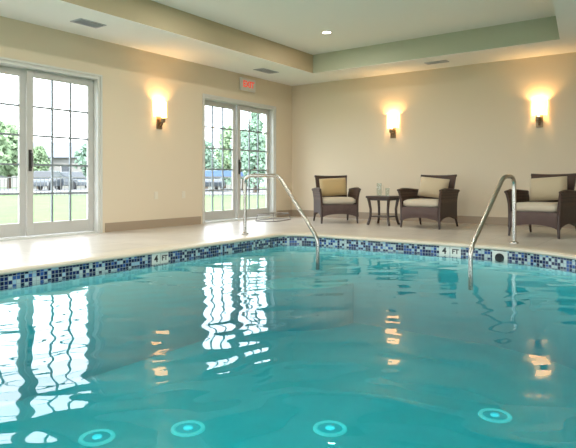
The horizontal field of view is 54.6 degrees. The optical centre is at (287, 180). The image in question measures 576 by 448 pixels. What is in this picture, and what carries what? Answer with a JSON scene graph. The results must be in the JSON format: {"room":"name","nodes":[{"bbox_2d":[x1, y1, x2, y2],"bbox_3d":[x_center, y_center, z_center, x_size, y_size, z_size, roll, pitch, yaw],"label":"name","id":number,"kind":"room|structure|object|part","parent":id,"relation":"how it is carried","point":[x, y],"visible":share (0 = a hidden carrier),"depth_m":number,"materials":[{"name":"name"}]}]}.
{"room":"indoor swimming pool","nodes":[
{"label":"indoor swimming pool","id":0,"kind":"room"},
{"bbox_2d":[0,16,291,232],"bbox_3d":[-3.655,-0.900,6.931,0.200,3.300,12.600,0,0,35],"label":"wall","id":1,"kind":"structure","parent":0,"point":[140,160],"depth_m":8.83,"materials":[{"name":"beige paint"}]},
{"bbox_2d":[0,57,102,241],"bbox_3d":[-3.391,-0.393,7.280,0.213,2.285,2.135,0,0,35],"label":"door","id":2,"kind":"structure","parent":1,"relation":"in","point":[25,228],"depth_m":7.56,"materials":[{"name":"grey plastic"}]},
{"bbox_2d":[0,102,18,194],"bbox_3d":[-3.745,-0.407,6.925,0.025,1.915,0.826,0,0,35],"label":"grille","id":3,"kind":"object","parent":2,"relation":"attached to","point":[1,103],"depth_m":7.20,"materials":[{"name":"grey"}]},
{"bbox_3d":[-3.358,-0.270,7.295,0.060,0.280,0.040,0,0,35],"label":"handle","id":4,"kind":"part","parent":2,"relation":"part of","materials":[{"name":"grey metal"}]},
{"bbox_2d":[33,80,87,221],"bbox_3d":[-3.130,-0.407,7.701,0.025,1.915,0.826,0,0,35],"label":"grille","id":5,"kind":"object","parent":2,"relation":"attached to","point":[70,82],"depth_m":7.79,"materials":[{"name":"grey"}]},
{"bbox_2d":[154,101,166,128],"bbox_3d":[-2.022,-1.055,8.935,0.131,0.440,0.235,0,0,35],"label":"wall sconce","id":6,"kind":"object","parent":1,"relation":"attached to","point":[160,107],"visible":1,"depth_m":8.88,"materials":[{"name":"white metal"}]},
{"bbox_3d":[-2.018,-1.150,8.932,0.118,0.250,0.235,0,0,35],"label":"lamp shade","id":7,"kind":"part","parent":6,"relation":"part of","materials":[{"name":"beige glass"}]},
{"bbox_2d":[105,210,291,231],"bbox_3d":[-3.568,0.682,6.869,0.014,0.135,12.600,0,0,35],"label":"baseboard","id":8,"kind":"structure","parent":1,"relation":"attached to","point":[157,223],"depth_m":8.90,"materials":[{"name":"beige plastic"}]},
{"bbox_2d":[202,93,275,223],"bbox_3d":[-0.951,-0.393,10.701,0.213,2.285,2.140,0,0,35],"label":"door","id":9,"kind":"structure","parent":1,"relation":"in","point":[236,214],"depth_m":10.72,"materials":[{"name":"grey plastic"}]},
{"bbox_2d":[205,106,232,210],"bbox_3d":[-1.305,-0.407,10.345,0.025,1.915,0.828,0,0,35],"label":"grille","id":10,"kind":"object","parent":9,"relation":"attached to","point":[223,107],"depth_m":10.44,"materials":[{"name":"grey"}]},
{"bbox_3d":[-0.917,-0.270,10.717,0.060,0.280,0.040,0,0,35],"label":"handle","id":11,"kind":"part","parent":9,"relation":"part of","materials":[{"name":"grey metal"}]},
{"bbox_2d":[241,112,266,208],"bbox_3d":[-0.689,-0.407,11.123,0.025,1.915,0.828,0,0,35],"label":"grille","id":12,"kind":"object","parent":9,"relation":"attached to","point":[258,113],"depth_m":11.23,"materials":[{"name":"grey"}]},
{"bbox_2d":[239,77,255,92],"bbox_3d":[-0.775,-1.850,10.748,0.055,0.240,0.440,0,0,35],"label":"exit sign","id":13,"kind":"object","parent":1,"relation":"attached to","point":[245,84],"visible":1,"depth_m":10.71,"materials":[{"name":"white plastic"}]},
{"bbox_2d":[0,322,575,447],"bbox_3d":[0.061,1.950,4.219,4.640,0.100,6.340,0,0,35],"label":"floor","id":14,"kind":"structure","parent":0,"point":[248,388],"depth_m":4.87,"materials":[{"name":"paint"}]},
{"bbox_2d":[78,429,114,445],"bbox_3d":[-1.412,1.892,4.125,0.260,0.016,0.260,0,0,35],"label":"floor fitting","id":15,"kind":"object","parent":14,"relation":"on","point":[96,437],"visible":1,"depth_m":4.11,"materials":[{"name":"teal plastic"}]},
{"bbox_3d":[-1.412,1.897,4.125,0.194,0.005,0.194,0,0,35],"label":"plate","id":16,"kind":"part","parent":15,"relation":"part of","materials":[{"name":"teal"}]},
{"bbox_2d":[171,420,204,436],"bbox_3d":[-0.766,1.892,4.275,0.260,0.016,0.260,0,0,35],"label":"floor fitting","id":17,"kind":"object","parent":14,"relation":"on","point":[188,428],"visible":1,"depth_m":4.25,"materials":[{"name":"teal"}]},
{"bbox_3d":[-0.766,1.897,4.275,0.194,0.005,0.194,0,0,35],"label":"plate","id":18,"kind":"part","parent":17,"relation":"part of","materials":[{"name":"teal plastic"}]},
{"bbox_2d":[243,277,352,330],"bbox_3d":[0.143,1.635,7.372,1.050,0.530,1.050,0,0,35],"label":"step","id":19,"kind":"structure","parent":14,"relation":"on","point":[283,303],"depth_m":7.14,"materials":[{"name":"paint"}]},
{"bbox_2d":[313,420,346,436],"bbox_3d":[0.322,1.892,4.275,0.260,0.016,0.260,0,0,35],"label":"floor fitting","id":20,"kind":"object","parent":14,"relation":"on","point":[329,428],"visible":1,"depth_m":4.25,"materials":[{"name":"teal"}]},
{"bbox_3d":[0.322,1.897,4.275,0.194,0.005,0.194,0,0,35],"label":"plate","id":21,"kind":"part","parent":20,"relation":"part of","materials":[{"name":"teal plastic"}]},
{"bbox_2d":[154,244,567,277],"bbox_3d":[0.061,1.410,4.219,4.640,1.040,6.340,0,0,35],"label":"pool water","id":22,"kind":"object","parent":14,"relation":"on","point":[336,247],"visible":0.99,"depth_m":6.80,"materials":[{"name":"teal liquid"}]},
{"bbox_2d":[478,408,511,422],"bbox_3d":[1.674,1.892,4.511,0.260,0.016,0.260,0,0,35],"label":"floor fitting","id":23,"kind":"object","parent":14,"relation":"on","point":[489,414],"visible":1,"depth_m":4.50,"materials":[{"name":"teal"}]},
{"bbox_3d":[1.674,1.897,4.511,0.194,0.005,0.194,0,0,35],"label":"plate","id":24,"kind":"part","parent":23,"relation":"part of","materials":[{"name":"teal plastic"}]},
{"bbox_2d":[0,246,575,406],"bbox_3d":[0.061,1.465,4.219,4.900,1.070,6.600,0,0,35],"label":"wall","id":25,"kind":"structure","parent":0,"point":[58,334],"depth_m":6.19,"materials":[{"name":"liquid"}]},
{"bbox_2d":[0,232,575,274],"bbox_3d":[0.061,0.848,4.219,5.124,0.204,6.824,0,0,35],"label":"trim","id":26,"kind":"structure","parent":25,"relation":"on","point":[5,269],"depth_m":6.36,"materials":[{"name":"stone"}]},
{"bbox_2d":[0,237,575,290],"bbox_3d":[0.061,0.861,4.219,4.690,0.138,6.390,0,0,35],"label":"pool tile border","id":27,"kind":"structure","parent":25,"relation":"attached to","point":[59,274],"depth_m":6.24,"materials":[{"name":"tile"}]},
{"bbox_2d":[152,252,167,264],"bbox_3d":[-1.403,0.850,6.123,0.012,0.115,0.236,0,0,35],"label":"depth marker","id":28,"kind":"object","parent":27,"relation":"attached to","point":[161,257],"visible":0.91,"depth_m":6.12,"materials":[{"name":"white tile"}]},
{"bbox_2d":[439,246,460,257],"bbox_3d":[1.954,0.850,6.735,0.266,0.130,0.012,0,0,35],"label":"depth marker","id":29,"kind":"object","parent":27,"relation":"attached to","point":[443,250],"visible":1,"depth_m":6.73,"materials":[{"name":"white tile"}]},
{"bbox_2d":[492,250,507,264],"bbox_3d":[2.414,0.875,6.366,0.180,0.150,0.034,0,0,45],"label":"inlet","id":30,"kind":"object","parent":27,"relation":"attached to","point":[496,255],"visible":0.91,"depth_m":6.36,"materials":[{"name":"white tile"}]},
{"bbox_2d":[0,0,575,85],"bbox_3d":[0.497,-2.042,3.969,10.000,0.004,12.600,0,0,35],"label":"ceiling","id":31,"kind":"structure","parent":0,"point":[54,14],"depth_m":8.46,"materials":[{"name":"white paint"}]},
{"bbox_2d":[70,18,106,27],"bbox_3d":[-2.575,-2.034,7.205,0.224,0.012,0.384,0,0,35],"label":"ceiling vent","id":32,"kind":"object","parent":31,"relation":"in","point":[81,21],"visible":1,"depth_m":7.19,"materials":[{"name":"grey metal"}]},
{"bbox_2d":[253,68,278,73],"bbox_3d":[-0.401,-2.034,10.321,0.224,0.012,0.484,0,0,35],"label":"ceiling vent","id":33,"kind":"object","parent":31,"relation":"in","point":[264,70],"visible":1,"depth_m":10.28,"materials":[{"name":"grey metal"}]},
{"bbox_2d":[425,60,448,64],"bbox_3d":[2.550,-2.034,9.568,0.384,0.012,0.164,0,0,35],"label":"ceiling vent","id":34,"kind":"object","parent":31,"relation":"in","point":[440,61],"visible":1,"depth_m":9.56,"materials":[{"name":"grey metal"}]},
{"bbox_2d":[0,216,575,264],"bbox_3d":[0.497,0.875,3.969,10.000,0.250,12.600,0,0,35],"label":"floor","id":35,"kind":"structure","parent":0,"point":[27,250],"depth_m":7.82,"materials":[{"name":"tile"}]},
{"bbox_2d":[256,212,290,221],"bbox_3d":[-0.276,0.679,10.600,0.464,0.140,0.822,0,0,27],"label":"wire rack","id":36,"kind":"object","parent":35,"relation":"on","point":[273,213],"visible":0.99,"depth_m":10.53,"materials":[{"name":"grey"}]},
{"bbox_2d":[241,174,319,269],"bbox_3d":[-0.124,0.523,7.557,1.267,1.245,0.104,0,0,34],"label":"handrail","id":37,"kind":"object","parent":35,"relation":"on","point":[280,178],"visible":1,"depth_m":7.49,"materials":[{"name":"silver metal"}]},
{"bbox_2d":[312,175,360,223],"bbox_3d":[0.861,0.323,10.194,0.767,0.867,0.847,0,0,-7],"label":"lounge chair","id":38,"kind":"object","parent":35,"relation":"on","point":[339,204],"visible":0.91,"depth_m":9.86,"materials":[{"name":"wicker"}]},
{"bbox_3d":[0.529,0.390,10.112,0.071,0.480,0.730,0,0,-7],"label":"panel","id":39,"kind":"part","parent":38,"relation":"part of","materials":[{"name":"wicker"}]},
{"bbox_3d":[0.595,0.600,9.793,0.044,0.302,0.055,0,0,15],"label":"leg","id":40,"kind":"part","parent":38,"relation":"part of","materials":[{"name":"brown wood"}]},
{"bbox_3d":[0.811,-0.084,10.578,0.631,0.054,0.072,0,0,-7],"label":"rail","id":41,"kind":"part","parent":38,"relation":"part of","materials":[{"name":"brown wicker"}]},
{"bbox_3d":[0.819,0.164,10.514,0.610,0.502,0.194,0,0,-7],"label":"backrest","id":42,"kind":"part","parent":38,"relation":"part of","materials":[{"name":"wicker"}]},
{"bbox_2d":[319,178,346,195],"bbox_3d":[0.840,0.110,10.355,0.515,0.348,0.204,0,0,-9],"label":"throw pillow","id":43,"kind":"object","parent":38,"relation":"on","point":[329,186],"visible":0.96,"depth_m":10.28,"materials":[{"name":"brown fabric"}]},
{"bbox_2d":[322,197,355,203],"bbox_3d":[0.868,0.357,10.142,0.585,0.130,0.600,0,0,-7],"label":"seat cushion","id":44,"kind":"object","parent":38,"relation":"on","point":[325,200],"depth_m":9.86,"materials":[{"name":"beige fabric"}]},
{"bbox_3d":[0.909,0.525,9.834,0.600,0.220,0.042,0,0,-8],"label":"panel","id":45,"kind":"part","parent":38,"relation":"part of","materials":[{"name":"wicker"}]},
{"bbox_3d":[1.203,0.390,10.201,0.071,0.480,0.730,0,0,-7],"label":"panel","id":46,"kind":"part","parent":38,"relation":"part of","materials":[{"name":"wicker"}]},
{"bbox_3d":[1.222,0.600,9.876,0.044,0.302,0.055,0,0,-30],"label":"leg","id":47,"kind":"part","parent":38,"relation":"part of","materials":[{"name":"brown wicker"}]},
{"bbox_2d":[366,195,399,225],"bbox_3d":[1.637,0.507,9.580,0.450,0.504,0.450,0,0,35],"label":"side table","id":48,"kind":"object","parent":35,"relation":"on","point":[378,198],"visible":0.95,"depth_m":9.52,"materials":[{"name":"brown wood"}]},
{"bbox_3d":[1.387,0.517,9.540,0.097,0.484,0.055,0,0,-18],"label":"leg","id":49,"kind":"part","parent":48,"relation":"part of","materials":[{"name":"brown wood"}]},
{"bbox_3d":[1.593,0.517,9.830,0.055,0.484,0.097,0,0,-1],"label":"leg","id":50,"kind":"part","parent":48,"relation":"part of","materials":[{"name":"brown wood"}]},
{"bbox_2d":[371,215,395,217],"bbox_3d":[1.637,0.605,9.580,0.330,0.020,0.330,0,0,35],"label":"stretcher","id":51,"kind":"object","parent":48,"relation":"attached to","point":[385,216],"depth_m":9.52,"materials":[{"name":"brown wood"}]},
{"bbox_3d":[1.681,0.517,9.330,0.055,0.484,0.097,0,0,-1],"label":"leg","id":52,"kind":"part","parent":48,"relation":"part of","materials":[{"name":"brown wood"}]},
{"bbox_3d":[1.888,0.517,9.620,0.097,0.484,0.055,0,0,-18],"label":"leg","id":53,"kind":"part","parent":48,"relation":"part of","materials":[{"name":"brown wood"}]},
{"bbox_2d":[397,174,459,229],"bbox_3d":[2.307,0.323,9.105,0.767,0.867,0.847,0,0,38],"label":"lounge chair","id":54,"kind":"object","parent":35,"relation":"on","point":[412,205],"visible":0.91,"depth_m":8.90,"materials":[{"name":"wicker"}]},
{"bbox_3d":[1.836,0.600,9.010,0.055,0.302,0.044,0,0,-30],"label":"leg","id":55,"kind":"part","parent":54,"relation":"part of","materials":[{"name":"brown wood"}]},
{"bbox_3d":[2.000,0.146,9.293,0.051,0.071,0.772,0,0,38],"label":"armrest","id":56,"kind":"part","parent":54,"relation":"part of","materials":[{"name":"wicker"}]},
{"bbox_3d":[2.015,0.390,9.282,0.071,0.480,0.730,0,0,37],"label":"panel","id":57,"kind":"part","parent":54,"relation":"part of","materials":[{"name":"wicker"}]},
{"bbox_3d":[2.086,0.525,8.817,0.600,0.220,0.042,0,0,38],"label":"panel","id":58,"kind":"part","parent":54,"relation":"part of","materials":[{"name":"wicker"}]},
{"bbox_2d":[403,198,438,207],"bbox_3d":[2.275,0.357,9.064,0.585,0.130,0.600,0,0,38],"label":"seat cushion","id":59,"kind":"object","parent":54,"relation":"on","point":[407,202],"depth_m":8.85,"materials":[{"name":"beige fabric"}]},
{"bbox_2d":[417,177,449,197],"bbox_3d":[2.406,0.110,9.234,0.530,0.372,0.204,0,0,39],"label":"throw pillow","id":60,"kind":"object","parent":54,"relation":"on","point":[428,187],"visible":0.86,"depth_m":9.17,"materials":[{"name":"beige fabric"}]},
{"bbox_3d":[2.503,0.164,9.361,0.610,0.502,0.194,0,0,38],"label":"backrest","id":61,"kind":"part","parent":54,"relation":"part of","materials":[{"name":"wicker"}]},
{"bbox_3d":[2.543,-0.084,9.413,0.631,0.054,0.072,0,0,38],"label":"rail","id":62,"kind":"part","parent":54,"relation":"part of","materials":[{"name":"brown wood"}]},
{"bbox_3d":[2.337,0.600,8.626,0.044,0.302,0.055,0,0,15],"label":"leg","id":63,"kind":"part","parent":54,"relation":"part of","materials":[{"name":"brown wood"}]},
{"bbox_3d":[2.553,0.390,8.869,0.071,0.480,0.730,0,0,38],"label":"panel","id":64,"kind":"part","parent":54,"relation":"part of","materials":[{"name":"wicker"}]},
{"bbox_3d":[2.568,0.146,8.858,0.051,0.071,0.772,0,0,38],"label":"armrest","id":65,"kind":"part","parent":54,"relation":"part of","materials":[{"name":"wicker"}]},
{"bbox_2d":[468,174,518,289],"bbox_3d":[2.328,0.533,6.298,0.104,1.225,1.217,0,0,44],"label":"handrail","id":66,"kind":"object","parent":35,"relation":"on","point":[506,176],"visible":1,"depth_m":6.23,"materials":[{"name":"silver metal"}]},
{"bbox_2d":[504,173,575,238],"bbox_3d":[3.526,0.323,7.695,0.767,0.867,0.847,0,0,44],"label":"lounge chair","id":67,"kind":"object","parent":35,"relation":"on","point":[556,214],"visible":0.81,"depth_m":7.47,"materials":[{"name":"wicker"}]},
{"bbox_3d":[3.047,0.600,7.658,0.055,0.302,0.044,0,0,-23],"label":"leg","id":68,"kind":"part","parent":67,"relation":"part of","materials":[{"name":"brown wicker"}]},
{"bbox_3d":[3.244,0.146,7.919,0.051,0.071,0.772,0,0,44],"label":"armrest","id":69,"kind":"part","parent":67,"relation":"part of","materials":[{"name":"wicker"}]},
{"bbox_3d":[3.258,0.390,7.906,0.071,0.480,0.730,0,0,44],"label":"panel","id":70,"kind":"part","parent":67,"relation":"part of","materials":[{"name":"wicker"}]},
{"bbox_3d":[3.271,0.525,7.436,0.600,0.220,0.042,0,0,44],"label":"panel","id":71,"kind":"part","parent":67,"relation":"part of","materials":[{"name":"wicker"}]},
{"bbox_2d":[516,202,557,212],"bbox_3d":[3.489,0.357,7.658,0.585,0.130,0.600,0,0,44],"label":"seat cushion","id":72,"kind":"object","parent":67,"relation":"on","point":[521,207],"depth_m":7.44,"materials":[{"name":"beige fabric"}]},
{"bbox_2d":[529,176,566,200],"bbox_3d":[3.640,0.110,7.811,0.520,0.356,0.204,0,0,43],"label":"throw pillow","id":73,"kind":"object","parent":67,"relation":"on","point":[548,188],"visible":0.91,"depth_m":7.75,"materials":[{"name":"beige fabric"}]},
{"bbox_3d":[3.752,0.164,7.925,0.610,0.502,0.194,0,0,44],"label":"backrest","id":74,"kind":"part","parent":67,"relation":"part of","materials":[{"name":"wicker"}]},
{"bbox_3d":[3.798,-0.084,7.972,0.631,0.054,0.072,0,0,44],"label":"rail","id":75,"kind":"part","parent":67,"relation":"part of","materials":[{"name":"brown wood"}]},
{"bbox_3d":[3.498,0.600,7.215,0.044,0.302,0.055,0,0,22],"label":"leg","id":76,"kind":"part","parent":67,"relation":"part of","materials":[{"name":"brown wicker"}]},
{"bbox_3d":[3.742,0.390,7.431,0.071,0.480,0.730,0,0,44],"label":"panel","id":77,"kind":"part","parent":67,"relation":"part of","materials":[{"name":"wicker"}]},
{"bbox_3d":[3.755,0.146,7.417,0.051,0.071,0.772,0,0,44],"label":"armrest","id":78,"kind":"part","parent":67,"relation":"part of","materials":[{"name":"wicker"}]},
{"bbox_2d":[152,0,555,54],"bbox_3d":[0.497,-2.450,3.969,10.000,0.120,12.600,0,0,35],"label":"ceiling","id":79,"kind":"structure","parent":0,"point":[296,24],"depth_m":8.11,"materials":[{"name":"white paint"}]},
{"bbox_2d":[61,0,312,72],"bbox_3d":[-2.425,-2.232,6.588,0.080,0.376,9.870,0,0,35],"label":"ceiling soffit side","id":80,"kind":"structure","parent":79,"relation":"attached to","point":[151,13],"depth_m":8.08,"materials":[{"name":"beige paint"}]},
{"bbox_2d":[321,31,331,33],"bbox_3d":[0.622,-2.386,8.965,0.186,0.008,0.186,0,0,35],"label":"recessed light","id":81,"kind":"object","parent":79,"relation":"in","point":[322,32],"visible":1,"depth_m":8.96,"materials":[{"name":"white plastic"}]},
{"bbox_2d":[313,16,559,72],"bbox_3d":[2.219,-2.232,9.343,4.281,0.376,0.080,0,0,36],"label":"ceiling soffit side","id":82,"kind":"structure","parent":79,"relation":"attached to","point":[541,29],"depth_m":9.07,"materials":[{"name":"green paint"}]},
{"bbox_2d":[292,52,575,216],"bbox_3d":[4.214,-0.900,9.179,10.000,3.300,0.200,0,0,35],"label":"wall","id":83,"kind":"structure","parent":0,"point":[476,123],"depth_m":10.07,"materials":[{"name":"beige paint"}]},
{"bbox_2d":[387,114,398,137],"bbox_3d":[1.968,-1.035,10.578,0.235,0.440,0.131,0,0,35],"label":"wall sconce","id":84,"kind":"object","parent":83,"relation":"attached to","point":[392,119],"visible":1,"depth_m":10.53,"materials":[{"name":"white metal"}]},
{"bbox_3d":[1.965,-1.130,10.573,0.235,0.250,0.118,0,0,35],"label":"lamp shade","id":85,"kind":"part","parent":84,"relation":"part of","materials":[{"name":"beige glass"}]},
{"bbox_2d":[292,210,574,227],"bbox_3d":[4.157,0.682,9.088,9.986,0.135,0.014,0,0,35],"label":"baseboard","id":86,"kind":"structure","parent":83,"relation":"attached to","point":[309,213],"depth_m":10.05,"materials":[{"name":"beige plastic"}]},
{"bbox_2d":[532,99,546,127],"bbox_3d":[4.077,-1.095,9.074,0.235,0.440,0.131,0,0,35],"label":"wall sconce","id":87,"kind":"object","parent":83,"relation":"attached to","point":[539,107],"visible":1,"depth_m":9.03,"materials":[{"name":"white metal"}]},
{"bbox_3d":[4.074,-1.190,9.069,0.235,0.250,0.118,0,0,35],"label":"lamp shade","id":88,"kind":"part","parent":87,"relation":"part of","materials":[{"name":"beige glass"}]},
{"label":"outside","id":89,"kind":"structure","parent":0,"visible":0},
{"bbox_2d":[0,186,264,223],"bbox_3d":[-36.632,0.910,38.191,89.800,0.200,120.000,0,0,35],"label":"lawn","id":90,"kind":"structure","parent":89,"point":[8,204],"depth_m":17.73,"materials":[{"name":"green plant"}]},
{"bbox_2d":[0,175,17,186],"bbox_3d":[-37.133,-1.490,74.000,13.000,4.600,9.000,0,0,0],"label":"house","id":91,"kind":"structure","parent":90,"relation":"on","point":[1,179],"depth_m":70.00,"materials":[{"name":"grey"}]},
{"bbox_2d":[0,177,86,195],"bbox_3d":[-13.639,0.290,31.000,6.968,1.040,0.041,0,0,0],"label":"metal fence","id":92,"kind":"object","parent":90,"relation":"on","point":[0,177],"visible":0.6,"depth_m":30.99,"materials":[{"name":"grey metal"}]},
{"bbox_2d":[33,142,84,187],"bbox_3d":[-24.667,-1.890,66.000,11.000,5.400,9.000,0,0,0],"label":"house","id":93,"kind":"structure","parent":90,"relation":"on","point":[60,149],"depth_m":62.34,"materials":[{"name":"grey"}]},
{"bbox_3d":[-24.667,-1.080,61.935,1.000,1.200,0.030,0,0,0],"label":"pane","id":94,"kind":"part","parent":93,"relation":"part of","materials":[{"name":"grey glass"}]},
{"bbox_2d":[213,125,230,187],"bbox_3d":[-7.064,-2.582,60.062,3.651,6.796,3.468,0,0,35],"label":"tree","id":95,"kind":"object","parent":90,"relation":"on","point":[228,181],"visible":0.12,"depth_m":59.48,"materials":[{"name":"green plant"}]},
{"bbox_2d":[208,156,252,187],"bbox_3d":[-8.488,-1.090,68.000,10.000,3.800,9.000,0,0,0],"label":"house","id":96,"kind":"structure","parent":90,"relation":"on","point":[227,186],"depth_m":64.00,"materials":[{"name":"grey"}]},
{"bbox_2d":[205,176,264,196],"bbox_3d":[-2.384,0.290,28.000,4.490,1.040,0.041,0,0,0],"label":"metal fence","id":97,"kind":"object","parent":90,"relation":"on","point":[209,177],"visible":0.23,"depth_m":27.98,"materials":[{"name":"grey metal"}]},
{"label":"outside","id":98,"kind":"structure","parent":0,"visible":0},
{"bbox_2d":[0,188,264,194],"bbox_3d":[-24.516,0.850,46.500,68.817,0.120,27.000,0,0,0],"label":"road","id":99,"kind":"structure","parent":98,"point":[1,189],"depth_m":41.98,"materials":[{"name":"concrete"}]},
{"bbox_2d":[0,119,12,162],"bbox_3d":[-26.728,-2.869,48.043,5.327,7.367,5.383,0,0,3],"label":"tree","id":100,"kind":"object","parent":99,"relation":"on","point":[6,149],"visible":0.94,"depth_m":48.78,"materials":[{"name":"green plant"}]},
{"bbox_2d":[0,122,17,188],"bbox_3d":[-28.984,-2.670,58.050,5.648,6.970,5.237,0,0,-18],"label":"tree","id":101,"kind":"object","parent":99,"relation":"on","point":[5,170],"visible":0.57,"depth_m":56.99,"materials":[{"name":"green plant"}]},
{"bbox_2d":[33,145,50,188],"bbox_3d":[-24.092,-1.355,53.993,2.262,4.347,2.386,0,0,17],"label":"tree","id":102,"kind":"object","parent":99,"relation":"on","point":[39,153],"visible":0.6,"depth_m":53.67,"materials":[{"name":"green plant"}]},
{"bbox_3d":[-24.092,-1.752,53.993,2.262,3.551,2.386,0,0,17],"label":"crown","id":103,"kind":"part","parent":102,"relation":"part of","materials":[{"name":"green plant"}]},
{"bbox_2d":[33,171,63,189],"bbox_3d":[-20.903,-0.035,48.000,1.880,1.650,4.500,0,0,-6],"label":"parked car","id":104,"kind":"object","parent":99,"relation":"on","point":[35,173],"visible":0.59,"depth_m":47.33,"materials":[{"name":"grey paint"}]},
{"bbox_2d":[54,172,86,189],"bbox_3d":[-20.421,-0.035,53.000,3.600,1.650,1.880,0,0,29],"label":"parked car","id":105,"kind":"object","parent":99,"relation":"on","point":[80,181],"visible":0.52,"depth_m":52.17,"materials":[{"name":"grey paint"}]},
{"bbox_2d":[74,142,86,176],"bbox_3d":[-19.898,-1.832,57.982,4.646,5.299,4.582,0,0,-33],"label":"tree","id":106,"kind":"object","parent":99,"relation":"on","point":[82,158],"visible":0.12,"depth_m":56.87,"materials":[{"name":"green plant"}]},
{"bbox_2d":[205,140,218,188],"bbox_3d":[-8.206,-1.683,56.056,2.762,5.001,2.711,0,0,35],"label":"tree","id":107,"kind":"object","parent":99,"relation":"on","point":[207,143],"visible":0.31,"depth_m":55.54,"materials":[{"name":"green plant"}]},
{"bbox_3d":[-8.206,-2.137,56.056,2.762,4.093,2.711,0,0,35],"label":"crown","id":108,"kind":"part","parent":107,"relation":"part of","materials":[{"name":"green plant"}]},
{"bbox_2d":[205,170,224,188],"bbox_3d":[-6.513,-0.035,46.000,1.880,1.650,4.500,0,0,-17],"label":"parked car","id":109,"kind":"object","parent":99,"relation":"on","point":[215,180],"visible":0.25,"depth_m":44.00,"materials":[{"name":"grey paint"}]},
{"bbox_2d":[215,124,231,170],"bbox_3d":[-5.076,-2.297,52.011,3.355,6.227,3.459,0,0,35],"label":"tree","id":110,"kind":"object","parent":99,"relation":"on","point":[228,135],"visible":0.24,"depth_m":51.38,"materials":[{"name":"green plant"}]},
{"bbox_2d":[205,171,247,190],"bbox_3d":[-5.511,0.035,41.000,5.200,1.550,2.400,0,0,0],"label":"canopy","id":111,"kind":"object","parent":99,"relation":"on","point":[207,173],"visible":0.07,"depth_m":39.80,"materials":[{"name":"blue"}]},
{"bbox_2d":[226,128,253,190],"bbox_3d":[-3.614,-1.772,45.949,2.846,5.178,2.924,0,0,35],"label":"tree","id":112,"kind":"object","parent":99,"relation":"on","point":[244,134],"visible":0.26,"depth_m":45.53,"materials":[{"name":"leaf"},{"name":"bark"}]},
{"bbox_2d":[241,112,264,192],"bbox_3d":[-2.105,-2.432,38.001,3.026,6.496,2.914,0,0,35],"label":"tree","id":113,"kind":"object","parent":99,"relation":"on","point":[253,121],"visible":0.57,"depth_m":37.62,"materials":[{"name":"leaf"},{"name":"bark"}]}
]}

